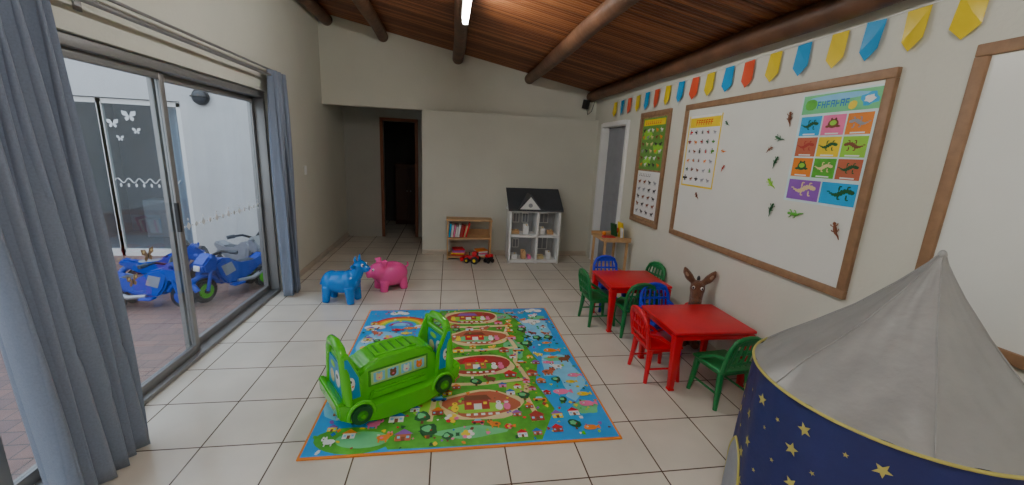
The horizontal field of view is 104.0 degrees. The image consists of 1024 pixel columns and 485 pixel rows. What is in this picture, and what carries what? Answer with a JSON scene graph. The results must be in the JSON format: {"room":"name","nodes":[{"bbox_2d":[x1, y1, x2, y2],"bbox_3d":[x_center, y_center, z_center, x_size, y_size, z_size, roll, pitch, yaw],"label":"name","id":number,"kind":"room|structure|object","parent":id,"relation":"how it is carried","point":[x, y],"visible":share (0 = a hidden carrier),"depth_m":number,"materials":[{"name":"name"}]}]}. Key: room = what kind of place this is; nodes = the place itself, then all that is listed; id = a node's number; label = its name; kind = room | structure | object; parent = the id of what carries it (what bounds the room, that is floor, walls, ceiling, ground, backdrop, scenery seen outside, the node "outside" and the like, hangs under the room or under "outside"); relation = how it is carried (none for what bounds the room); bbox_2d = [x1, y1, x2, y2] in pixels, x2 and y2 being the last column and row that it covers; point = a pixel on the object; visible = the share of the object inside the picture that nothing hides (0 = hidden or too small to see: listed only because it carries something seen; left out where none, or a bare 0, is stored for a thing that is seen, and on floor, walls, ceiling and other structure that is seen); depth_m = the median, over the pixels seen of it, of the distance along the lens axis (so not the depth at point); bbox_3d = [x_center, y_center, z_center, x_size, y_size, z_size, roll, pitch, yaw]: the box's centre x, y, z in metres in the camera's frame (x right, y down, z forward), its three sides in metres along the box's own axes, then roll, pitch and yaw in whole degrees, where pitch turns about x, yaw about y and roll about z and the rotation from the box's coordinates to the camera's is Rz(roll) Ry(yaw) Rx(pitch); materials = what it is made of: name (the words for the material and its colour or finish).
{"room":"children's room","nodes":[
{"label":"children's room","id":0,"kind":"room"},
{"bbox_2d":[64,58,258,256],"bbox_3d":[-4.775,-0.495,1.040,5.180,3.350,8.650,1,13,-9],"label":"wall","id":1,"kind":"structure","parent":0,"point":[216,135],"depth_m":5.33,"materials":[{"name":"white paint"}]},
{"bbox_2d":[189,90,209,104],"bbox_3d":[-4.005,-1.867,5.121,0.200,0.200,0.098,1,13,-9],"label":"lamp","id":2,"kind":"object","parent":1,"relation":"attached to","point":[199,97],"visible":0.91,"depth_m":5.10,"materials":[{"name":"black plastic"}]},
{"bbox_2d":[50,0,347,289],"bbox_3d":[-2.276,-0.755,2.483,0.200,3.350,8.800,1,13,-9],"label":"wall","id":3,"kind":"structure","parent":0,"point":[281,36],"depth_m":4.00,"materials":[{"name":"paint"}]},
{"bbox_2d":[0,30,280,484],"bbox_3d":[-2.257,-0.036,2.276,0.150,2.045,3.830,1,13,-9],"label":"sliding door","id":4,"kind":"structure","parent":3,"relation":"in","point":[157,73],"depth_m":2.82,"materials":[{"name":"metal"}]},
{"bbox_2d":[71,0,286,81],"bbox_3d":[-2.045,-1.204,2.071,0.127,0.120,4.142,1,13,-9],"label":"curtain rod","id":5,"kind":"object","parent":3,"relation":"attached to","point":[76,4],"visible":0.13,"depth_m":2.35,"materials":[{"name":"metal"}]},
{"bbox_2d":[0,0,150,484],"bbox_3d":[-1.906,0.017,1.646,0.210,2.216,0.497,1,13,-9],"label":"curtain","id":6,"kind":"object","parent":5,"relation":"hanging from","point":[67,348],"visible":1,"depth_m":1.65,"materials":[{"name":"fabric"}]},
{"bbox_2d":[266,69,300,295],"bbox_3d":[-2.308,-0.559,4.080,0.144,2.215,0.362,1,13,-9],"label":"curtain","id":7,"kind":"object","parent":5,"relation":"hanging from","point":[280,139],"visible":0.99,"depth_m":4.01,"materials":[{"name":"fabric"}]},
{"bbox_2d":[299,232,348,276],"bbox_3d":[-2.248,0.842,2.859,0.012,0.075,8.790,1,13,-9],"label":"baseboard","id":8,"kind":"structure","parent":3,"relation":"attached to","point":[317,259],"depth_m":5.61,"materials":[{"name":"tile"}]},
{"bbox_2d":[342,106,421,236],"bbox_3d":[-0.892,-1.277,7.198,3.990,2.400,0.100,1,13,-9],"label":"wall","id":9,"kind":"structure","parent":0,"point":[361,128],"depth_m":6.89,"materials":[{"name":"paint"}]},
{"bbox_2d":[379,117,417,236],"bbox_3d":[-1.967,-1.105,7.004,0.630,2.050,0.030,1,13,-9],"label":"trim","id":10,"kind":"structure","parent":9,"relation":"attached to","point":[381,119],"depth_m":6.95,"materials":[{"name":"brown wood"}]},
{"bbox_2d":[384,121,414,220],"bbox_3d":[-2.179,-1.484,7.833,1.900,2.400,1.600,1,13,-9],"label":"wall","id":11,"kind":"structure","parent":0,"point":[399,137],"depth_m":8.43,"materials":[{"name":"paint"}]},
{"bbox_2d":[100,220,743,484],"bbox_3d":[-0.368,0.770,3.969,4.470,0.100,10.600,1,13,-9],"label":"floor","id":12,"kind":"structure","parent":0,"point":[244,413],"depth_m":2.61,"materials":[{"name":"tile"}]},
{"bbox_2d":[320,254,370,304],"bbox_3d":[-1.720,0.361,4.112,0.548,0.508,0.250,4,13,5],"label":"toy","id":13,"kind":"object","parent":12,"relation":"on","point":[348,282],"visible":1,"depth_m":4.04,"materials":[{"name":"blue plastic"}]},
{"bbox_2d":[365,257,408,292],"bbox_3d":[-1.409,0.350,4.549,0.500,0.368,0.288,-7,16,-36],"label":"toy","id":14,"kind":"object","parent":12,"relation":"on","point":[385,274],"visible":0.97,"depth_m":4.44,"materials":[{"name":"pink plastic"}]},
{"bbox_2d":[395,163,414,223],"bbox_3d":[-2.151,-1.026,8.417,0.550,1.250,0.392,1,13,-9],"label":"cabinet","id":15,"kind":"object","parent":12,"relation":"on","point":[404,172],"visible":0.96,"depth_m":8.23,"materials":[{"name":"brown wood"}]},
{"bbox_2d":[296,308,621,460],"bbox_3d":[-0.379,0.902,3.131,1.770,0.015,1.970,1,13,-9],"label":"play mat","id":16,"kind":"object","parent":12,"relation":"on","point":[518,382],"visible":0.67,"depth_m":2.61,"materials":[{"name":"multicoloured plastic"}]},
{"bbox_2d":[318,310,459,424],"bbox_3d":[-0.757,0.750,2.527,0.790,0.504,0.433,-8,17,-39],"label":"toy","id":17,"kind":"object","parent":16,"relation":"on","point":[392,376],"visible":1,"depth_m":2.42,"materials":[{"name":"plastic"}]},
{"bbox_2d":[446,217,492,259],"bbox_3d":[-0.644,-0.062,5.980,0.670,0.600,0.270,1,13,-9],"label":"bookcase","id":18,"kind":"object","parent":12,"relation":"on","point":[473,234],"visible":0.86,"depth_m":5.93,"materials":[{"name":"brown wood"}]},
{"bbox_2d":[448,222,487,255],"bbox_3d":[-0.652,-0.059,5.974,0.589,0.486,0.206,1,13,-9],"label":"books","id":19,"kind":"object","parent":18,"relation":"in","point":[462,230],"visible":0.94,"depth_m":5.91,"materials":[{"name":"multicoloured paper"}]},
{"bbox_2d":[460,251,480,263],"bbox_3d":[-0.605,0.207,5.766,0.287,0.175,0.140,6,13,16],"label":"tractor","id":20,"kind":"object","parent":12,"relation":"on","point":[474,258],"visible":1,"depth_m":5.72,"materials":[{"name":"red plastic"}]},
{"bbox_2d":[483,254,493,263],"bbox_3d":[-0.335,0.233,5.822,0.138,0.125,0.084,-9,17,-42],"label":"toy truck","id":21,"kind":"object","parent":12,"relation":"on","point":[488,257],"visible":1,"depth_m":5.80,"materials":[{"name":"red plastic"}]},
{"bbox_2d":[505,187,563,263],"bbox_3d":[0.311,-0.248,5.938,0.800,1.070,0.390,1,13,-9],"label":"dollhouse","id":22,"kind":"object","parent":12,"relation":"on","point":[534,207],"visible":0.98,"depth_m":5.94,"materials":[{"name":"white paint"}]},
{"bbox_2d":[510,224,552,258],"bbox_3d":[0.290,-0.017,5.974,0.635,0.525,0.090,1,13,-9],"label":"furniture","id":23,"kind":"object","parent":22,"relation":"in","point":[513,255],"depth_m":5.95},
{"bbox_2d":[578,268,614,327],"bbox_3d":[0.820,0.514,3.904,0.335,0.544,0.306,0,13,-12],"label":"chair","id":24,"kind":"object","parent":12,"relation":"on","point":[597,295],"visible":0.89,"depth_m":3.83,"materials":[{"name":"green plastic"}]},
{"bbox_2d":[593,255,624,311],"bbox_3d":[1.037,0.434,4.300,0.306,0.544,0.335,1,13,-9],"label":"chair","id":25,"kind":"object","parent":12,"relation":"on","point":[601,258],"visible":0.43,"depth_m":4.38,"materials":[{"name":"blue plastic"}]},
{"bbox_2d":[589,230,630,278],"bbox_3d":[1.220,0.210,5.081,0.340,0.645,0.460,1,13,-9],"label":"wooden stand","id":26,"kind":"object","parent":12,"relation":"on","point":[596,233],"visible":0.48,"depth_m":5.00,"materials":[{"name":"brown wood"}]},
{"bbox_2d":[602,221,623,237],"bbox_3d":[1.243,-0.163,4.973,0.242,0.198,0.321,1,13,-9],"label":"picture books","id":27,"kind":"object","parent":26,"relation":"on","point":[614,230],"visible":1,"depth_m":4.98,"materials":[{"name":"multicoloured paper"}]},
{"bbox_2d":[592,270,671,331],"bbox_3d":[1.142,0.565,3.947,0.600,0.451,0.520,1,13,-9],"label":"table","id":28,"kind":"object","parent":12,"relation":"on","point":[615,281],"visible":0.71,"depth_m":3.81,"materials":[{"name":"red plastic"}]},
{"bbox_2d":[613,283,656,337],"bbox_3d":[1.113,0.579,3.680,0.306,0.544,0.335,1,13,-9],"label":"chair","id":29,"kind":"object","parent":12,"relation":"on","point":[623,303],"visible":0.64,"depth_m":3.54,"materials":[{"name":"green plastic"}]},
{"bbox_2d":[625,261,665,304],"bbox_3d":[1.381,0.474,4.198,0.335,0.544,0.306,-3,14,-23],"label":"chair","id":30,"kind":"object","parent":12,"relation":"on","point":[654,264],"visible":0.34,"depth_m":4.17,"materials":[{"name":"green plastic"}]},
{"bbox_2d":[627,305,682,383],"bbox_3d":[1.062,0.733,2.997,0.335,0.544,0.306,1,13,-9],"label":"chair","id":31,"kind":"object","parent":12,"relation":"on","point":[654,342],"visible":0.96,"depth_m":2.92,"materials":[{"name":"red plastic"}]},
{"bbox_2d":[639,282,681,355],"bbox_3d":[1.265,0.646,3.419,0.306,0.544,0.335,1,13,-9],"label":"chair","id":32,"kind":"object","parent":12,"relation":"on","point":[659,286],"visible":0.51,"depth_m":3.50,"materials":[{"name":"blue plastic"}]},
{"bbox_2d":[637,304,756,390],"bbox_3d":[1.371,0.780,3.056,0.620,0.451,0.520,1,13,-9],"label":"table","id":33,"kind":"object","parent":12,"relation":"on","point":[683,322],"visible":0.8,"depth_m":2.89,"materials":[{"name":"red plastic"}]},
{"bbox_2d":[682,267,716,348],"bbox_3d":[1.569,0.569,3.424,0.237,0.703,0.201,1,13,-7],"label":"plush toy","id":34,"kind":"object","parent":12,"relation":"on","point":[697,287],"visible":0.55,"depth_m":3.35,"materials":[{"name":"fabric"}]},
{"bbox_2d":[686,336,762,410],"bbox_3d":[1.449,0.817,2.708,0.306,0.544,0.335,-1,13,-16],"label":"chair","id":35,"kind":"object","parent":12,"relation":"on","point":[724,363],"visible":0.69,"depth_m":2.61,"materials":[{"name":"green plastic"}]},
{"bbox_2d":[721,250,1023,484],"bbox_3d":[1.475,0.671,1.603,0.963,1.315,0.964,2,13,-3],"label":"tent","id":36,"kind":"object","parent":12,"relation":"on","point":[904,383],"visible":1,"depth_m":1.39,"materials":[{"name":"grey fabric"}]},
{"bbox_2d":[317,15,596,119],"bbox_3d":[-0.660,-2.510,5.825,3.990,1.195,0.150,1,13,-9],"label":"wall","id":37,"kind":"structure","parent":0,"point":[357,69],"depth_m":5.69,"materials":[{"name":"paint"}]},
{"bbox_2d":[582,99,594,114],"bbox_3d":[1.152,-2.058,6.097,0.115,0.212,0.223,14,17,40],"label":"speaker","id":38,"kind":"object","parent":37,"relation":"attached to","point":[586,103],"visible":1,"depth_m":6.02},
{"bbox_2d":[422,109,598,254],"bbox_3d":[-0.052,-0.870,6.234,2.620,2.115,0.290,1,13,-9],"label":"wall partition","id":39,"kind":"structure","parent":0,"point":[469,159],"depth_m":6.03,"materials":[{"name":"paint"}]},
{"bbox_2d":[422,249,585,254],"bbox_3d":[-0.087,0.158,6.314,2.600,0.075,0.012,1,13,-9],"label":"baseboard","id":40,"kind":"structure","parent":39,"relation":"attached to","point":[424,251],"depth_m":6.28,"materials":[{"name":"tile"}]},
{"bbox_2d":[317,0,822,91],"bbox_3d":[-0.072,-1.854,2.045,4.390,0.955,8.000,1,13,-9],"label":"ceiling","id":41,"kind":"structure","parent":0,"point":[514,34],"depth_m":3.89,"materials":[{"name":"brown wood"}]},
{"bbox_2d":[297,0,331,25],"bbox_3d":[-1.914,-2.105,1.646,0.167,0.162,7.697,1,13,-9],"label":"ceiling beam","id":42,"kind":"structure","parent":41,"relation":"attached to","point":[312,6],"depth_m":4.87,"materials":[{"name":"brown wood"}]},
{"bbox_2d":[352,0,387,41],"bbox_3d":[-1.200,-1.958,1.792,0.167,0.162,7.698,1,13,-9],"label":"ceiling beam","id":43,"kind":"structure","parent":41,"relation":"attached to","point":[365,7],"depth_m":4.55,"materials":[{"name":"brown wood"}]},
{"bbox_2d":[452,0,468,63],"bbox_3d":[-0.192,-1.749,1.997,0.167,0.163,7.697,1,13,-9],"label":"ceiling beam","id":44,"kind":"structure","parent":41,"relation":"attached to","point":[460,31],"depth_m":4.32,"materials":[{"name":"brown wood"}]},
{"bbox_2d":[461,0,471,24],"bbox_3d":[-0.328,-1.852,2.993,0.070,0.087,1.240,1,13,-9],"label":"fluorescent light","id":45,"kind":"object","parent":41,"relation":"attached to","point":[466,4],"visible":1,"depth_m":3.28,"materials":[{"name":"white paint"}]},
{"bbox_2d":[525,0,639,83],"bbox_3d":[0.835,-1.537,2.205,0.165,0.162,7.698,1,13,-9],"label":"ceiling beam","id":46,"kind":"structure","parent":41,"relation":"attached to","point":[606,12],"depth_m":3.41,"materials":[{"name":"brown wood"}]},
{"bbox_2d":[587,0,904,101],"bbox_3d":[1.785,-1.345,2.399,0.160,0.156,7.697,1,13,-9],"label":"ceiling beam","id":47,"kind":"structure","parent":41,"relation":"attached to","point":[825,13],"depth_m":2.72,"materials":[{"name":"brown wood"}]},
{"bbox_2d":[586,0,1023,381],"bbox_3d":[1.844,-0.318,3.224,0.200,2.560,8.800,1,13,-9],"label":"wall","id":48,"kind":"structure","parent":0,"point":[936,70],"depth_m":2.21,"materials":[{"name":"paint"}]},
{"bbox_2d":[589,119,629,264],"bbox_3d":[1.427,-0.641,5.670,0.190,2.060,0.920,1,13,-9],"label":"trim","id":49,"kind":"structure","parent":48,"relation":"attached to","point":[605,127],"depth_m":5.91,"materials":[{"name":"white paint"}]},
{"bbox_2d":[597,126,625,262],"bbox_3d":[1.428,-0.614,5.677,0.104,1.995,0.800,1,13,-9],"label":"door","id":50,"kind":"structure","parent":48,"relation":"in","point":[616,134],"depth_m":5.74,"materials":[{"name":"grey paint"}]},
{"bbox_2d":[629,108,672,228],"bbox_3d":[1.535,-0.822,4.486,0.027,1.250,0.650,1,13,-9],"label":"board","id":51,"kind":"object","parent":48,"relation":"attached to","point":[664,112],"visible":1,"depth_m":4.35,"materials":[{"name":"brown wood"}]},
{"bbox_2d":[633,116,666,220],"bbox_3d":[1.536,-0.827,4.485,0.003,1.100,0.510,1,13,-9],"label":"chart","id":52,"kind":"object","parent":51,"relation":"attached to","point":[653,136],"visible":1,"depth_m":4.46,"materials":[{"name":"green paper"}]},
{"bbox_2d":[634,293,717,350],"bbox_3d":[1.859,1.163,2.329,0.012,0.075,6.400,1,13,-9],"label":"baseboard","id":53,"kind":"structure","parent":48,"relation":"attached to","point":[710,347],"depth_m":3.43,"materials":[{"name":"tile"}]},
{"bbox_2d":[669,67,902,299],"bbox_3d":[1.763,-0.485,3.016,0.027,1.230,1.860,1,13,-9],"label":"whiteboard","id":54,"kind":"object","parent":48,"relation":"attached to","point":[731,219],"visible":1,"depth_m":2.77,"materials":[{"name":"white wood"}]},
{"bbox_2d":[681,112,723,189],"bbox_3d":[1.681,-0.810,3.566,0.003,0.630,0.470,1,13,-9],"label":"poster","id":55,"kind":"object","parent":54,"relation":"attached to","point":[704,132],"visible":1,"depth_m":3.54,"materials":[{"name":"white paper"}]},
{"bbox_2d":[766,178,774,188],"bbox_3d":[1.794,-0.412,2.771,0.018,0.071,0.085,1,13,-9],"label":"magnet","id":56,"kind":"object","parent":54,"relation":"attached to","point":[768,179],"visible":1,"depth_m":2.77},
{"bbox_2d":[768,203,774,216],"bbox_3d":[1.792,-0.225,2.766,0.018,0.096,0.052,1,13,-9],"label":"magnet","id":57,"kind":"object","parent":54,"relation":"attached to","point":[772,205],"visible":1,"depth_m":2.76},
{"bbox_2d":[772,156,778,168],"bbox_3d":[1.801,-0.547,2.733,0.016,0.083,0.048,1,13,-9],"label":"magnet","id":58,"kind":"object","parent":54,"relation":"attached to","point":[777,157],"visible":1,"depth_m":2.73},
{"bbox_2d":[787,112,792,126],"bbox_3d":[1.821,-0.810,2.627,0.018,0.096,0.048,1,13,-9],"label":"magnet","id":59,"kind":"object","parent":54,"relation":"attached to","point":[789,118],"visible":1,"depth_m":2.62},
{"bbox_2d":[787,209,802,217],"bbox_3d":[1.822,-0.181,2.575,0.022,0.056,0.118,1,13,-9],"label":"magnet","id":60,"kind":"object","parent":54,"relation":"attached to","point":[791,212],"visible":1,"depth_m":2.58,"materials":[{"name":"green plastic"}]},
{"bbox_2d":[783,84,884,210],"bbox_3d":[1.867,-0.552,2.362,0.004,0.660,0.500,1,13,-9],"label":"poster","id":61,"kind":"object","parent":54,"relation":"attached to","point":[835,130],"visible":1,"depth_m":2.33,"materials":[{"name":"paper"}]},
{"bbox_2d":[830,222,838,239],"bbox_3d":[1.863,-0.069,2.308,0.020,0.098,0.072,1,13,-9],"label":"magnet","id":62,"kind":"object","parent":54,"relation":"attached to","point":[835,230],"visible":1,"depth_m":2.30},
{"bbox_2d":[612,0,988,116],"bbox_3d":[1.697,-1.372,3.472,0.026,0.257,4.400,1,13,-9],"label":"pennant bunting","id":63,"kind":"object","parent":48,"relation":"attached to","point":[969,14],"visible":1,"depth_m":2.26,"materials":[{"name":"multicoloured paper"}]},
{"bbox_2d":[915,36,1023,369],"bbox_3d":[2.086,-0.008,0.929,0.027,1.260,1.870,1,13,-9],"label":"whiteboard","id":64,"kind":"object","parent":48,"relation":"attached to","point":[977,213],"visible":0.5,"depth_m":1.65,"materials":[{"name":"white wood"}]},
{"label":"outside","id":65,"kind":"structure","parent":0,"visible":0},
{"bbox_2d":[73,96,196,255],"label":"window","id":66,"kind":"structure","parent":65,"point":[135,157],"depth_m":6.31,"materials":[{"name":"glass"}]},
{"bbox_2d":[168,108,193,244],"bbox_3d":[-4.637,-0.882,5.620,0.370,1.920,0.060,1,13,-9],"label":"drape","id":67,"kind":"object","parent":66,"relation":"hanging from","point":[172,113],"visible":0.34,"depth_m":5.59,"materials":[{"name":"fabric"}]},
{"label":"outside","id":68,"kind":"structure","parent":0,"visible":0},
{"bbox_2d":[0,256,263,479],"bbox_3d":[-4.919,0.961,2.322,5.030,0.070,10.500,1,13,-9],"label":"ground","id":69,"kind":"structure","parent":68,"point":[156,327],"depth_m":3.33,"materials":[{"name":"tile"}]},
{"bbox_2d":[118,256,200,306],"bbox_3d":[-3.480,0.388,3.864,0.879,0.496,0.463,2,13,-3],"label":"toy","id":70,"kind":"object","parent":69,"relation":"on","point":[159,281],"visible":0.47,"depth_m":3.81,"materials":[{"name":"blue plastic"}]},
{"bbox_2d":[118,240,205,277],"bbox_3d":[-3.778,0.244,4.412,0.897,0.506,0.472,-4,15,-28],"label":"toy","id":71,"kind":"object","parent":69,"relation":"on","point":[127,263],"visible":0.32,"depth_m":4.32,"materials":[{"name":"blue plastic"},{"name":"black plastic"},{"name":"silver plastic"}]},
{"bbox_2d":[191,246,263,302],"bbox_3d":[-3.038,0.288,4.315,0.496,0.531,0.942,6,13,14],"label":"toy","id":72,"kind":"object","parent":69,"relation":"on","point":[212,269],"visible":0.88,"depth_m":4.16,"materials":[{"name":"blue plastic"}]},
{"bbox_2d":[214,232,261,266],"bbox_3d":[-3.299,0.126,4.916,0.987,0.556,0.520,7,14,19],"label":"toy","id":73,"kind":"object","parent":69,"relation":"on","point":[245,249],"visible":0.27,"depth_m":4.82,"materials":[{"name":"grey plastic"}]}
]}

